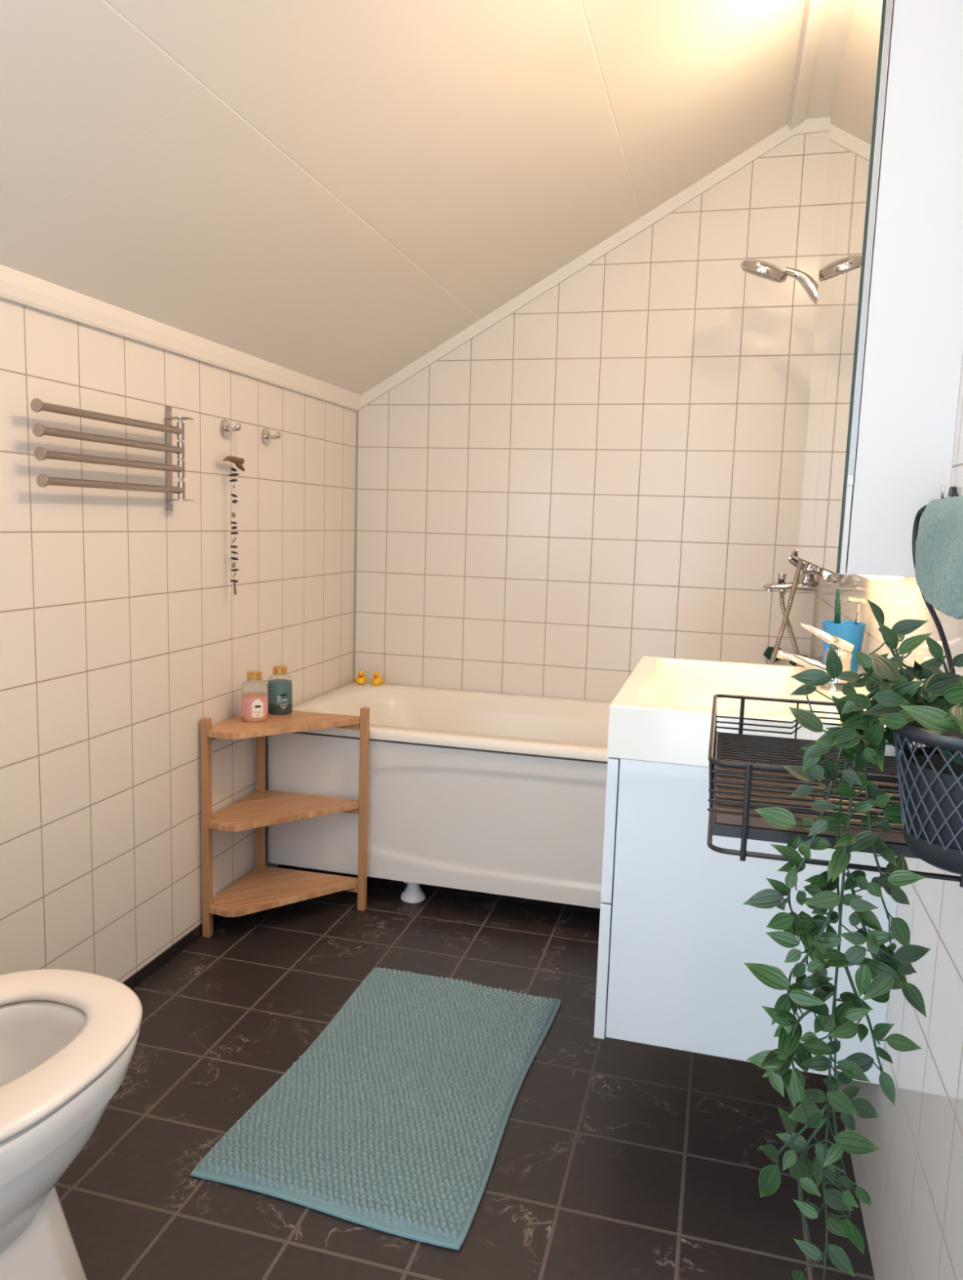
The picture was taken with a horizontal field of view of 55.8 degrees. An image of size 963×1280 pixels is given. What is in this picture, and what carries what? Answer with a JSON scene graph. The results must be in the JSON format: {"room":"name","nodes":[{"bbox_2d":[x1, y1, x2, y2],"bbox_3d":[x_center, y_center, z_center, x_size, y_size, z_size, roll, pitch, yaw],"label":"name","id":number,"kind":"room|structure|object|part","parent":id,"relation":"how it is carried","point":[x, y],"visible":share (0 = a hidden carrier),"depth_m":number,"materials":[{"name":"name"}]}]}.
{"room":"bathroom","nodes":[
{"label":"bathroom","id":0,"kind":"room"},
{"bbox_2d":[0,297,356,982],"bbox_3d":[-1.062,0.174,1.397,0.100,1.616,4.330,4,8,15],"label":"wall","id":1,"kind":"structure","parent":0,"point":[124,627],"depth_m":2.14,"materials":[{"name":"white tile"}]},
{"bbox_2d":[30,398,194,511],"bbox_3d":[-0.791,-0.408,1.964,0.064,0.248,0.506,4,8,15],"label":"towel rail","id":2,"kind":"object","parent":1,"relation":"attached to","point":[37,405],"visible":1,"depth_m":1.94,"materials":[{"name":"silver metal"}]},
{"bbox_3d":[-0.836,-0.441,1.712,0.026,0.026,0.007,4,8,15],"label":"knob","id":3,"kind":"part","parent":2,"relation":"part of","materials":[{"name":"silver metal"}]},
{"bbox_3d":[-0.837,-0.397,1.720,0.026,0.026,0.007,4,8,15],"label":"knob","id":4,"kind":"part","parent":2,"relation":"part of","materials":[{"name":"silver metal"}]},
{"bbox_3d":[-0.837,-0.354,1.729,0.026,0.026,0.007,4,8,15],"label":"knob","id":5,"kind":"part","parent":2,"relation":"part of","materials":[{"name":"silver metal"}]},
{"bbox_3d":[-0.838,-0.304,1.738,0.026,0.026,0.007,4,8,15],"label":"knob","id":6,"kind":"part","parent":2,"relation":"part of","materials":[{"name":"silver metal"}]},
{"bbox_3d":[-0.775,-0.470,1.944,0.017,0.040,0.482,4,8,14],"label":"swivel arm","id":7,"kind":"part","parent":2,"relation":"part of","materials":[{"name":"silver metal"}]},
{"bbox_3d":[-0.776,-0.425,1.951,0.017,0.040,0.479,4,8,14],"label":"swivel arm","id":8,"kind":"part","parent":2,"relation":"part of","materials":[{"name":"silver metal"}]},
{"bbox_3d":[-0.777,-0.382,1.958,0.017,0.040,0.476,4,8,14],"label":"swivel arm","id":9,"kind":"part","parent":2,"relation":"part of","materials":[{"name":"silver metal"}]},
{"bbox_3d":[-0.778,-0.333,1.966,0.017,0.040,0.473,4,8,14],"label":"swivel arm","id":10,"kind":"part","parent":2,"relation":"part of","materials":[{"name":"silver metal"}]},
{"bbox_3d":[-0.757,-0.439,2.203,0.004,0.248,0.022,4,8,15],"label":"wall plate","id":11,"kind":"part","parent":2,"relation":"part of","materials":[{"name":"silver metal"}]},
{"bbox_3d":[-0.719,-0.432,2.176,0.009,0.190,0.009,4,8,15],"label":"pivot rod","id":12,"kind":"part","parent":2,"relation":"part of","materials":[{"name":"silver metal"}]},
{"bbox_2d":[0,264,360,411],"bbox_3d":[-0.991,-0.602,1.241,0.020,0.054,4.250,4,8,15],"label":"trim","id":13,"kind":"structure","parent":1,"relation":"attached to","point":[16,286],"depth_m":2.08,"materials":[{"name":"white wood"}]},
{"bbox_2d":[122,864,291,990],"bbox_3d":[-1.047,0.918,1.433,0.006,0.034,3.997,4,8,15],"label":"baseboard","id":14,"kind":"structure","parent":1,"relation":"attached to","point":[175,949],"depth_m":2.33,"materials":[{"name":"black tile"}]},
{"bbox_2d":[219,419,241,437],"bbox_3d":[-0.665,-0.564,2.429,0.050,0.048,0.048,4,8,15],"label":"robe hook","id":15,"kind":"object","parent":1,"relation":"attached to","point":[225,428],"visible":1,"depth_m":2.42,"materials":[{"name":"silver metal"}]},
{"bbox_2d":[222,432,244,594],"bbox_3d":[-0.666,-0.341,2.449,0.033,0.439,0.106,6,8,28],"label":"garland","id":16,"kind":"object","parent":15,"relation":"hanging from","point":[237,461],"visible":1,"depth_m":2.45,"materials":[{"name":"black"}]},
{"bbox_2d":[261,428,280,444],"bbox_3d":[-0.607,-0.591,2.644,0.050,0.048,0.048,4,8,15],"label":"robe hook","id":17,"kind":"object","parent":1,"relation":"attached to","point":[266,437],"visible":1,"depth_m":2.64,"materials":[{"name":"silver metal"}]},
{"bbox_2d":[0,0,857,395],"bbox_3d":[-0.211,-0.978,0.974,1.812,0.947,4.430,4,8,15],"label":"ceiling","id":18,"kind":"structure","parent":0,"point":[331,192],"depth_m":1.90,"materials":[{"name":"white paint"}]},
{"bbox_2d":[54,866,875,1279],"bbox_3d":[-0.273,1.015,1.234,1.812,0.060,4.430,4,8,15],"label":"floor","id":19,"kind":"structure","parent":0,"point":[615,1159],"depth_m":1.71,"materials":[{"name":"tile"}]},
{"bbox_2d":[0,968,142,1279],"bbox_3d":[-0.729,0.569,1.125,0.400,0.825,0.680,4,8,15],"label":"toilet","id":20,"kind":"object","parent":19,"relation":"on","point":[68,1038],"visible":1,"depth_m":1.23,"materials":[{"name":"white ceramic"}]},
{"bbox_3d":[-0.682,0.558,1.232,0.366,0.020,0.447,4,8,15],"label":"seat","id":21,"kind":"part","parent":20,"relation":"part of","materials":[{"name":"white plastic"}]},
{"bbox_2d":[200,706,369,937],"bbox_3d":[-0.542,0.501,2.534,0.352,0.605,0.328,4,8,15],"label":"corner shelf","id":22,"kind":"object","parent":19,"relation":"on","point":[264,887],"visible":0.89,"depth_m":2.56,"materials":[{"name":"brown wood"}]},
{"bbox_3d":[-0.737,0.507,2.442,0.022,0.605,0.022,4,8,15],"label":"leg","id":23,"kind":"part","parent":22,"relation":"part of","materials":[{"name":"brown wood"}]},
{"bbox_2d":[240,670,267,722],"bbox_3d":[-0.629,0.154,2.521,0.073,0.136,0.073,4,8,15],"label":"bottle","id":24,"kind":"object","parent":22,"relation":"on","point":[254,691],"visible":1,"depth_m":2.49,"materials":[{"name":"pink plastic"}]},
{"bbox_3d":[-0.660,0.493,2.718,0.022,0.565,0.022,4,8,15],"label":"leg","id":25,"kind":"part","parent":22,"relation":"part of","materials":[{"name":"brown wood"}]},
{"bbox_2d":[267,665,292,715],"bbox_3d":[-0.580,0.142,2.618,0.072,0.136,0.072,4,8,15],"label":"bottle","id":26,"kind":"object","parent":22,"relation":"on","point":[280,683],"visible":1,"depth_m":2.59,"materials":[{"name":"teal plastic"}]},
{"bbox_3d":[-0.493,0.238,2.645,0.302,0.018,0.016,4,8,15],"label":"support rail","id":27,"kind":"part","parent":22,"relation":"part of","materials":[{"name":"brown wood"}]},
{"bbox_3d":[-0.501,0.485,2.677,0.302,0.018,0.016,4,8,15],"label":"support rail","id":28,"kind":"part","parent":22,"relation":"part of","materials":[{"name":"brown wood"}]},
{"bbox_3d":[-0.508,0.720,2.708,0.302,0.018,0.016,4,8,15],"label":"support rail","id":29,"kind":"part","parent":22,"relation":"part of","materials":[{"name":"brown wood"}]},
{"bbox_3d":[-0.343,0.493,2.639,0.022,0.605,0.022,4,8,15],"label":"leg","id":30,"kind":"part","parent":22,"relation":"part of","materials":[{"name":"brown wood"}]},
{"bbox_2d":[191,967,561,1250],"bbox_3d":[-0.154,0.892,1.880,0.524,0.022,0.817,4,8,15],"label":"bath mat","id":31,"kind":"object","parent":19,"relation":"on","point":[393,1120],"visible":1,"depth_m":1.75,"materials":[{"name":"teal fabric"}]},
{"bbox_2d":[267,681,612,908],"bbox_3d":[0.196,0.511,2.895,1.596,0.537,0.712,4,8,15],"label":"bathtub","id":32,"kind":"object","parent":19,"relation":"on","point":[492,793],"visible":0.63,"depth_m":2.65,"materials":[{"name":"white ceramic"}]},
{"bbox_2d":[355,671,367,684],"bbox_3d":[-0.442,0.136,3.342,0.046,0.050,0.046,8,10,40],"label":"rubber duck","id":33,"kind":"object","parent":32,"relation":"on","point":[361,679],"visible":1,"depth_m":3.33},
{"bbox_2d":[371,671,383,685],"bbox_3d":[-0.382,0.139,3.335,0.046,0.050,0.046,-4,9,-36],"label":"rubber duck","id":34,"kind":"object","parent":32,"relation":"on","point":[377,680],"visible":1,"depth_m":3.32},
{"bbox_2d":[355,131,830,702],"bbox_3d":[0.329,-0.457,3.160,1.612,2.395,0.080,4,8,15],"label":"wall","id":35,"kind":"structure","parent":0,"point":[607,475],"depth_m":3.07,"materials":[{"name":"white tile"}]},
{"bbox_2d":[352,410,358,682],"bbox_3d":[-0.471,-0.070,3.379,0.006,1.523,0.006,4,8,15],"label":"trim","id":36,"kind":"structure","parent":35,"relation":"attached to","point":[357,417],"depth_m":3.34,"materials":[{"name":"grey"}]},
{"bbox_2d":[355,116,831,411],"bbox_3d":[0.340,-1.206,3.017,1.612,0.872,0.012,4,8,15],"label":"trim","id":37,"kind":"structure","parent":35,"relation":"attached to","point":[810,126],"depth_m":2.99,"materials":[{"name":"white wood"}]},
{"bbox_2d":[763,646,782,662],"bbox_3d":[0.957,0.045,2.979,0.065,0.050,0.059,4,8,15],"label":"sponge","id":38,"kind":"object","parent":35,"relation":"attached to","point":[768,652],"visible":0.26,"depth_m":2.96,"materials":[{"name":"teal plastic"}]},
{"bbox_2d":[789,654,808,666],"bbox_3d":[1.035,0.070,2.961,0.065,0.050,0.059,4,8,15],"label":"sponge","id":39,"kind":"object","parent":35,"relation":"attached to","point":[793,664],"visible":0.14,"depth_m":2.94,"materials":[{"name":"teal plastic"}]},
{"bbox_2d":[786,0,829,129],"bbox_3d":[0.418,-1.335,0.764,0.057,0.028,4.238,4,8,15],"label":"ceiling beam","id":40,"kind":"structure","parent":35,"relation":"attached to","point":[815,13],"depth_m":2.40,"materials":[{"name":"white"}]},
{"bbox_2d":[809,575,818,658],"bbox_3d":[1.092,-0.386,2.917,0.007,2.365,0.007,4,8,15],"label":"trim","id":41,"kind":"structure","parent":35,"relation":"attached to","point":[817,576],"depth_m":2.96,"materials":[{"name":"beige"}]},
{"bbox_2d":[812,357,962,1279],"bbox_3d":[0.603,-0.129,0.909,0.100,2.445,4.330,4,8,15],"label":"wall","id":42,"kind":"structure","parent":0,"point":[913,1223],"depth_m":1.23,"materials":[{"name":"white tile"}]},
{"bbox_2d":[594,757,897,1084],"bbox_3d":[0.503,0.422,1.775,0.462,0.499,0.601,4,8,15],"label":"vanity cabinet","id":43,"kind":"object","parent":42,"relation":"attached to","point":[677,935],"visible":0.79,"depth_m":1.51,"materials":[{"name":"white paint"}]},
{"bbox_3d":[0.285,0.535,1.848,0.018,0.243,0.601,4,8,15],"label":"drawer","id":44,"kind":"part","parent":43,"relation":"part of","materials":[{"name":"white paint"}]},
{"bbox_3d":[0.293,0.287,1.816,0.018,0.250,0.601,4,8,15],"label":"drawer","id":45,"kind":"part","parent":43,"relation":"part of","materials":[{"name":"white paint"}]},
{"bbox_2d":[606,656,912,766],"bbox_3d":[0.511,0.130,1.738,0.464,0.088,0.604,4,8,15],"label":"washbasin","id":46,"kind":"object","parent":43,"relation":"in","point":[662,713],"visible":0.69,"depth_m":1.58,"materials":[{"name":"white ceramic"}]},
{"bbox_2d":[777,622,853,691],"bbox_3d":[0.632,0.030,1.724,0.138,0.121,0.056,4,8,15],"label":"mixer","id":47,"kind":"object","parent":46,"relation":"on","point":[843,648],"visible":0.77,"depth_m":1.70,"materials":[{"name":"silver metal"}]},
{"bbox_3d":[0.618,0.046,1.730,0.108,0.050,0.040,4,8,15],"label":"spout","id":48,"kind":"part","parent":47,"relation":"part of","materials":[{"name":"silver metal"}]},
{"bbox_3d":[0.650,-0.004,1.715,0.098,0.051,0.042,4,8,15],"label":"lever","id":49,"kind":"part","parent":47,"relation":"part of","materials":[{"name":"silver metal"}]},
{"bbox_2d":[820,646,852,691],"bbox_3d":[0.671,0.052,1.716,0.056,0.080,0.056,4,8,15],"label":"tap","id":50,"kind":"object","parent":47,"relation":"on","point":[844,653],"depth_m":1.70,"materials":[{"name":"silver metal"}]},
{"bbox_2d":[822,619,866,672],"bbox_3d":[0.745,0.018,1.880,0.087,0.110,0.087,4,8,15],"label":"cup","id":51,"kind":"object","parent":46,"relation":"on","point":[846,630],"visible":0.48,"depth_m":1.85,"materials":[{"name":"blue plastic"}]},
{"bbox_2d":[834,588,841,623],"bbox_3d":[0.738,-0.025,1.887,0.013,0.166,0.045,7,9,32],"label":"toothbrush","id":52,"kind":"object","parent":51,"relation":"in","point":[837,610],"visible":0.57,"depth_m":1.87,"materials":[{"name":"teal plastic"}]},
{"bbox_2d":[844,596,866,624],"bbox_3d":[0.739,-0.013,1.835,0.081,0.154,0.029,-5,10,-42],"label":"razor","id":53,"kind":"object","parent":51,"relation":"in","point":[858,601],"visible":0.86,"depth_m":1.83,"materials":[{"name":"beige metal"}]},
{"bbox_3d":[0.759,0.002,1.856,0.008,0.121,0.035,1,7,-3],"label":"handle","id":54,"kind":"part","parent":53,"relation":"part of","materials":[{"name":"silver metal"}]},
{"bbox_2d":[763,548,839,595],"bbox_3d":[0.898,-0.187,2.574,0.182,0.138,0.412,4,8,15],"label":"shower mixer","id":55,"kind":"object","parent":42,"relation":"attached to","point":[806,581],"visible":0.73,"depth_m":2.62,"materials":[{"name":"silver metal"}]},
{"bbox_2d":[777,589,786,595],"bbox_3d":[0.880,-0.138,2.664,0.025,0.018,0.025,4,8,15],"label":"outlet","id":56,"kind":"object","parent":55,"relation":"attached to","point":[781,592],"depth_m":2.66,"materials":[{"name":"silver metal"}]},
{"bbox_3d":[0.878,-0.186,2.659,0.029,0.017,0.029,4,8,15],"label":"diverter knob","id":57,"kind":"part","parent":55,"relation":"part of","materials":[{"name":"silver metal"}]},
{"bbox_2d":[768,558,803,666],"bbox_3d":[0.912,-0.302,2.613,0.123,1.136,0.056,4,8,15],"label":"shower hose","id":58,"kind":"object","parent":55,"relation":"attached to","point":[785,611],"visible":0.35,"depth_m":2.63,"materials":[{"name":"metal"}]},
{"bbox_3d":[0.902,-0.157,2.656,0.152,0.035,0.046,4,8,15],"label":"bath spout","id":59,"kind":"part","parent":55,"relation":"part of","materials":[{"name":"silver metal"}]},
{"bbox_3d":[0.919,-0.235,2.641,0.059,0.059,0.047,4,8,15],"label":"temperature knob","id":60,"kind":"part","parent":55,"relation":"part of","materials":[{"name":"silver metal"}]},
{"bbox_2d":[706,504,962,887],"bbox_3d":[0.414,0.010,1.020,0.292,0.338,0.511,4,8,15],"label":"wire shelf","id":61,"kind":"object","parent":42,"relation":"attached to","point":[747,774],"visible":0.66,"depth_m":0.88,"materials":[{"name":"black metal"}]},
{"bbox_3d":[0.391,0.099,0.956,0.291,0.005,0.350,4,8,15],"label":"rail","id":62,"kind":"part","parent":61,"relation":"part of","materials":[{"name":"black metal"}]},
{"bbox_2d":[715,758,906,844],"bbox_3d":[0.393,0.153,0.962,0.278,0.010,0.333,4,8,15],"label":"wooden tray","id":63,"kind":"object","parent":61,"relation":"on","point":[738,820],"depth_m":0.86,"materials":[{"name":"brown wood"}]},
{"bbox_3d":[0.390,0.182,0.966,0.287,0.005,0.346,4,8,15],"label":"rail","id":64,"kind":"part","parent":61,"relation":"part of","materials":[{"name":"black metal"}]},
{"bbox_2d":[742,599,962,1279],"bbox_3d":[0.337,0.272,0.748,0.237,0.608,0.162,4,8,15],"label":"trailing plant","id":65,"kind":"object","parent":61,"relation":"hanging from","point":[931,788],"visible":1,"depth_m":0.75,"materials":[{"name":"green plant"}]},
{"bbox_3d":[0.282,0.441,0.807,0.039,0.071,0.027,-2,8,-24],"label":"stem","id":66,"kind":"part","parent":65,"relation":"part of","materials":[{"name":"green plant"}]},
{"bbox_3d":[0.276,0.347,0.782,0.044,0.105,0.068,5,8,22],"label":"stem","id":67,"kind":"part","parent":65,"relation":"part of","materials":[{"name":"green plant"}]},
{"bbox_3d":[0.291,0.491,0.818,0.019,0.153,0.033,0,8,-11],"label":"stem","id":68,"kind":"part","parent":65,"relation":"part of","materials":[{"name":"green plant"}]},
{"bbox_3d":[0.281,0.258,0.757,0.044,0.094,0.046,4,8,15],"label":"stem","id":69,"kind":"part","parent":65,"relation":"part of","materials":[{"name":"green plant"}]},
{"bbox_3d":[0.315,0.467,0.808,0.022,0.118,0.023,-2,8,-27],"label":"stem","id":70,"kind":"part","parent":65,"relation":"part of","materials":[{"name":"green plant"}]},
{"bbox_3d":[0.327,0.309,0.748,0.121,0.534,0.042,4,8,15],"label":"stem","id":71,"kind":"part","parent":65,"relation":"part of","materials":[{"name":"green plant"}]},
{"bbox_3d":[0.338,0.229,0.756,0.128,0.388,0.071,4,8,15],"label":"stem","id":72,"kind":"part","parent":65,"relation":"part of","materials":[{"name":"green plant"}]},
{"bbox_3d":[0.319,0.314,0.761,0.040,0.113,0.061,4,8,15],"label":"stem","id":73,"kind":"part","parent":65,"relation":"part of","materials":[{"name":"green plant"}]},
{"bbox_3d":[0.333,0.249,0.774,0.049,0.100,0.044,7,9,34],"label":"stem","id":74,"kind":"part","parent":65,"relation":"part of","materials":[{"name":"green plant"}]},
{"bbox_3d":[0.322,0.148,0.750,0.131,0.248,0.061,4,8,15],"label":"stem","id":75,"kind":"part","parent":65,"relation":"part of","materials":[{"name":"green plant"}]},
{"bbox_3d":[0.316,0.056,0.718,0.118,0.072,0.034,4,8,15],"label":"stem","id":76,"kind":"part","parent":65,"relation":"part of","materials":[{"name":"green plant"}]},
{"bbox_3d":[0.334,0.152,0.733,0.039,0.203,0.066,-2,8,-24],"label":"stem","id":77,"kind":"part","parent":65,"relation":"part of","materials":[{"name":"green plant"}]},
{"bbox_3d":[0.354,0.040,0.737,0.066,0.103,0.020,9,10,43],"label":"stem","id":78,"kind":"part","parent":65,"relation":"part of","materials":[{"name":"green plant"}]},
{"bbox_3d":[0.339,0.043,0.711,0.074,0.101,0.042,4,8,15],"label":"stem","id":79,"kind":"part","parent":65,"relation":"part of","materials":[{"name":"green plant"}]},
{"bbox_3d":[0.383,0.132,0.706,0.111,0.075,0.111,4,8,15],"label":"pot","id":80,"kind":"part","parent":65,"relation":"part of","materials":[{"name":"black"}]},
{"bbox_3d":[0.382,0.162,0.709,0.100,0.022,0.100,4,8,15],"label":"pot","id":81,"kind":"part","parent":65,"relation":"part of","materials":[{"name":"black plastic"}]},
{"bbox_3d":[0.370,0.053,0.718,0.036,0.080,0.009,4,8,15],"label":"stem","id":82,"kind":"part","parent":65,"relation":"part of","materials":[{"name":"green plant"}]},
{"bbox_2d":[884,740,913,755],"bbox_3d":[0.476,0.122,1.068,0.057,0.020,0.057,4,8,15],"label":"soap dish","id":83,"kind":"object","parent":61,"relation":"on","point":[890,749],"visible":0.16,"depth_m":1.05,"materials":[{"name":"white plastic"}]},
{"bbox_2d":[884,744,901,755],"bbox_3d":[0.476,0.123,1.068,0.053,0.018,0.053,4,8,15],"label":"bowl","id":84,"kind":"object","parent":83,"relation":"on","point":[890,749],"depth_m":1.05,"materials":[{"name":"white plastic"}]},
{"bbox_3d":[0.571,-0.046,1.146,0.061,0.252,0.174,4,8,15],"label":"hanger frame","id":85,"kind":"part","parent":61,"relation":"part of","materials":[{"name":"black metal"}]},
{"bbox_2d":[915,495,962,619],"bbox_3d":[0.517,-0.093,0.990,0.038,0.128,0.270,4,8,15],"label":"towel","id":86,"kind":"object","parent":61,"relation":"hanging from","point":[939,566],"visible":1,"depth_m":1.00,"materials":[{"name":"teal fabric"}]},
{"bbox_2d":[797,0,962,580],"bbox_3d":[0.647,-0.645,1.593,0.227,1.044,0.765,4,8,15],"label":"upper cabinet","id":87,"kind":"object","parent":42,"relation":"attached to","point":[888,350],"visible":0.99,"depth_m":1.26,"materials":[{"name":"white mirror"}]},
{"bbox_2d":[797,12,854,563],"bbox_3d":[0.677,-0.636,1.800,0.004,0.952,0.354,4,8,15],"label":"mirror glass","id":88,"kind":"object","parent":87,"relation":"attached to","point":[841,97],"depth_m":1.77,"materials":[{"name":"white"}]},
{"bbox_2d":[812,0,883,573],"bbox_3d":[0.578,-0.591,1.437,0.004,0.952,0.398,4,8,15],"label":"mirror glass","id":89,"kind":"object","parent":87,"relation":"attached to","point":[862,168],"depth_m":1.35,"materials":[{"name":"white"}]},
{"bbox_3d":[0.585,-0.590,1.436,0.008,0.954,0.398,4,8,15],"label":"door","id":90,"kind":"part","parent":87,"relation":"part of","materials":[{"name":"white plastic"}]},
{"bbox_2d":[858,574,902,580],"bbox_3d":[0.687,-0.130,1.653,0.050,0.010,0.560,4,8,15],"label":"lamp","id":91,"kind":"object","parent":87,"relation":"attached to","point":[869,576],"depth_m":1.39,"materials":[{"name":"beige"}]},
{"bbox_2d":[940,484,959,498],"bbox_3d":[0.632,-0.177,1.225,0.019,0.061,0.056,7,9,36],"label":"wall hook","id":92,"kind":"object","parent":42,"relation":"attached to","point":[953,491],"visible":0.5,"depth_m":1.22,"materials":[{"name":"black"}]},
{"bbox_3d":[0.635,-0.177,1.231,0.006,0.060,0.045,4,8,15],"label":"plate","id":93,"kind":"part","parent":92,"relation":"part of","materials":[{"name":"black"}]},
{"bbox_3d":[1.004,-0.709,2.604,0.058,0.640,0.063,4,8,15],"label":"shower rail","id":94,"kind":"object","parent":42,"relation":"attached to","visible":0},
{"bbox_2d":[740,259,818,306],"bbox_3d":[0.866,-0.973,2.566,0.274,0.206,0.139,4,8,15],"label":"shower","id":95,"kind":"object","parent":94,"relation":"attached to","point":[764,269],"visible":0.68,"depth_m":2.54,"materials":[{"name":"silver metal"}]},
{"bbox_2d":[755,262,760,267],"bbox_3d":[0.766,-1.038,2.517,0.012,0.013,0.009,4,8,15],"label":"switch","id":96,"kind":"object","parent":95,"relation":"attached to","point":[757,264],"depth_m":2.51,"materials":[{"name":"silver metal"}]},
{"bbox_3d":[0.923,-0.956,2.552,0.155,0.179,0.037,4,8,15],"label":"handle","id":97,"kind":"part","parent":95,"relation":"part of","materials":[{"name":"silver metal"}]}
]}

